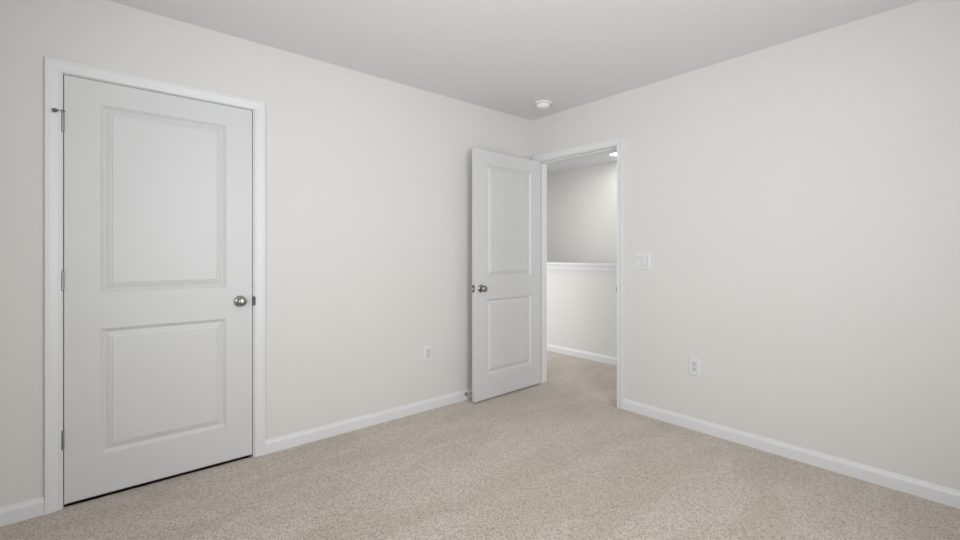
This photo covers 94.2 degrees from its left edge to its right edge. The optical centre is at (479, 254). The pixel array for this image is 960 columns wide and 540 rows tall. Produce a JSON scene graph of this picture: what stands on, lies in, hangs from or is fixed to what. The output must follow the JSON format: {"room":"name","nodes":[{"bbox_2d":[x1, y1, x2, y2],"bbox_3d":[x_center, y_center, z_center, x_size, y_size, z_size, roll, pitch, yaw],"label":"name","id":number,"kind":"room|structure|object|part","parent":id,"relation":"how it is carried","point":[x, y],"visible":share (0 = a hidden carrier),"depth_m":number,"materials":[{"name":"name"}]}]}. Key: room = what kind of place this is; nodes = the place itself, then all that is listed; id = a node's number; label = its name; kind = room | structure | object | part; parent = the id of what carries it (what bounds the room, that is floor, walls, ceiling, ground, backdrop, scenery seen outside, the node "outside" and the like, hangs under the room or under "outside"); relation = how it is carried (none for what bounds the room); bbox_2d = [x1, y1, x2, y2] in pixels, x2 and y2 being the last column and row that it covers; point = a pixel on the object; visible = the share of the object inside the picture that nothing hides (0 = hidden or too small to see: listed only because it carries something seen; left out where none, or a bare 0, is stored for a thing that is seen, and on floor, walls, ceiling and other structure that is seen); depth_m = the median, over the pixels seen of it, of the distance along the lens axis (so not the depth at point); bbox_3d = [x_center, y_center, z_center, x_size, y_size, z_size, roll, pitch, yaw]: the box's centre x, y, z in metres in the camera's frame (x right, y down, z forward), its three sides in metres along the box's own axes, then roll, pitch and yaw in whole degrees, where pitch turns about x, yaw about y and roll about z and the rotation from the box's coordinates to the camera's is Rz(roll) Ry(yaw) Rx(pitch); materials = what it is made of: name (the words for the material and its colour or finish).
{"room":"empty bedroom","nodes":[
{"label":"empty bedroom","id":0,"kind":"room"},
{"bbox_2d":[0,0,531,506],"bbox_3d":[-1.047,-0.028,2.942,3.920,2.440,0.120,0,0,-40],"label":"wall","id":1,"kind":"structure","parent":0,"point":[368,178],"depth_m":2.84,"materials":[{"name":"paint"}]},
{"bbox_2d":[52,75,251,503],"bbox_3d":[-1.671,0.166,2.355,0.849,2.017,0.155,0,0,-40],"label":"door","id":2,"kind":"structure","parent":1,"relation":"in","point":[156,277],"depth_m":2.31,"materials":[{"name":"wood"}]},
{"bbox_3d":[-1.363,0.272,2.548,0.053,0.053,0.049,0,0,-40],"label":"knob","id":3,"kind":"part","parent":2,"relation":"part of","materials":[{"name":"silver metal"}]},
{"bbox_2d":[44,56,264,514],"bbox_3d":[-1.676,0.143,2.394,0.942,2.098,0.138,0,0,-40],"label":"door frame","id":4,"kind":"structure","parent":1,"relation":"attached to","point":[55,69],"depth_m":2.08,"materials":[{"name":"wood"}]},
{"bbox_3d":[-1.338,0.274,2.625,0.044,0.066,0.012,0,0,33],"label":"strike plate","id":5,"kind":"part","parent":4,"relation":"part of","materials":[{"name":"grey metal"}]},
{"bbox_2d":[0,388,471,526],"bbox_3d":[-0.958,1.152,2.931,3.800,0.081,0.013,0,0,-40],"label":"baseboard","id":6,"kind":"structure","parent":1,"relation":"attached to","point":[24,510],"depth_m":2.90,"materials":[{"name":"wood"}]},
{"bbox_2d":[424,344,432,361],"bbox_3d":[-0.396,0.758,3.414,0.080,0.126,0.008,0,0,-40],"label":"wall outlet","id":7,"kind":"object","parent":1,"relation":"attached to","point":[428,349],"visible":1,"depth_m":3.41,"materials":[{"name":"white plastic"}]},
{"bbox_2d":[0,351,959,539],"bbox_3d":[-0.486,1.242,3.263,5.190,0.100,6.920,0,0,-40],"label":"floor","id":8,"kind":"structure","parent":0,"point":[556,458],"depth_m":2.24,"materials":[{"name":"carpet"}]},
{"bbox_2d":[64,456,248,506],"bbox_3d":[-1.683,1.257,2.399,0.814,0.070,0.100,0,0,-40],"label":"threshold","id":9,"kind":"object","parent":8,"relation":"on","point":[185,473],"visible":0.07,"depth_m":2.38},
{"bbox_2d":[108,0,920,173],"bbox_3d":[-0.118,-1.298,3.656,6.260,0.100,7.040,0,0,-40],"label":"ceiling","id":10,"kind":"structure","parent":0,"point":[505,56],"depth_m":2.56,"materials":[{"name":"paint"}]},
{"bbox_2d":[535,100,550,109],"bbox_3d":[0.520,-1.221,3.675,0.134,0.053,0.134,0,0,-40],"label":"smoke detector","id":11,"kind":"object","parent":10,"relation":"attached to","point":[541,104],"visible":1,"depth_m":3.63,"materials":[{"name":"plastic"}]},
{"bbox_2d":[547,161,616,262],"bbox_3d":[1.827,0.672,6.105,0.120,3.840,5.600,0,0,-40],"label":"wall","id":12,"kind":"structure","parent":0,"point":[581,202],"depth_m":6.41,"materials":[{"name":"paint"}]},
{"bbox_2d":[547,269,616,357],"bbox_3d":[1.012,0.689,5.409,0.115,1.007,5.600,0,0,-40],"label":"wall","id":13,"kind":"structure","parent":0,"point":[581,304],"depth_m":5.11,"materials":[{"name":"paint"}]},
{"bbox_2d":[547,262,616,270],"bbox_3d":[1.012,0.145,5.409,0.187,0.081,5.600,0,0,-40],"label":"wall cap","id":14,"kind":"object","parent":13,"relation":"on","point":[550,265],"visible":0.2,"depth_m":5.08,"materials":[{"name":"wood"}]},
{"bbox_2d":[547,344,616,364],"bbox_3d":[0.963,1.152,5.368,0.013,0.081,5.600,0,0,-40],"label":"baseboard","id":15,"kind":"structure","parent":13,"relation":"attached to","point":[558,349],"depth_m":5.10,"materials":[{"name":"wood"}]},
{"bbox_2d":[532,0,959,490],"bbox_3d":[0.567,-0.028,4.162,0.120,2.440,6.920,0,0,-40],"label":"wall","id":16,"kind":"structure","parent":0,"point":[794,205],"depth_m":2.54,"materials":[{"name":"paint"}]},
{"bbox_2d":[532,136,623,408],"bbox_3d":[0.847,0.142,3.834,0.156,2.100,0.947,0,0,-40],"label":"door frame","id":17,"kind":"structure","parent":16,"relation":"attached to","point":[617,143],"depth_m":3.81,"materials":[{"name":"wood"}]},
{"bbox_2d":[471,148,539,401],"bbox_3d":[0.243,0.167,3.815,0.822,2.019,0.155,0,0,-42],"label":"door","id":18,"kind":"structure","parent":17,"relation":"attached to","point":[505,288],"depth_m":3.76,"materials":[{"name":"wood"}]},
{"bbox_3d":[0.031,0.276,3.550,0.053,0.053,0.049,0,0,-42],"label":"knob","id":19,"kind":"part","parent":18,"relation":"part of","materials":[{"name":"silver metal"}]},
{"bbox_2d":[635,253,649,269],"bbox_3d":[1.206,0.052,3.314,0.010,0.124,0.124,0,0,-40],"label":"light switch","id":20,"kind":"object","parent":16,"relation":"attached to","point":[642,260],"visible":1,"depth_m":3.31,"materials":[{"name":"white plastic"}]},
{"bbox_2d":[689,356,700,376],"bbox_3d":[1.454,0.761,3.024,0.008,0.126,0.080,0,0,-40],"label":"wall outlet","id":21,"kind":"object","parent":16,"relation":"attached to","point":[694,362],"visible":1,"depth_m":3.02,"materials":[{"name":"white plastic"}]},
{"bbox_2d":[692,361,696,371],"bbox_3d":[1.453,0.761,3.022,0.004,0.068,0.034,0,0,-40],"label":"receptacle","id":22,"kind":"object","parent":21,"relation":"attached to","point":[694,363],"depth_m":3.02,"materials":[{"name":"plastic"}]},
{"bbox_2d":[623,398,959,508],"bbox_3d":[1.895,1.152,2.505,0.013,0.081,2.435,0,0,-40],"label":"baseboard","id":23,"kind":"structure","parent":16,"relation":"attached to","point":[909,485],"depth_m":2.52,"materials":[{"name":"wood"}]}
]}

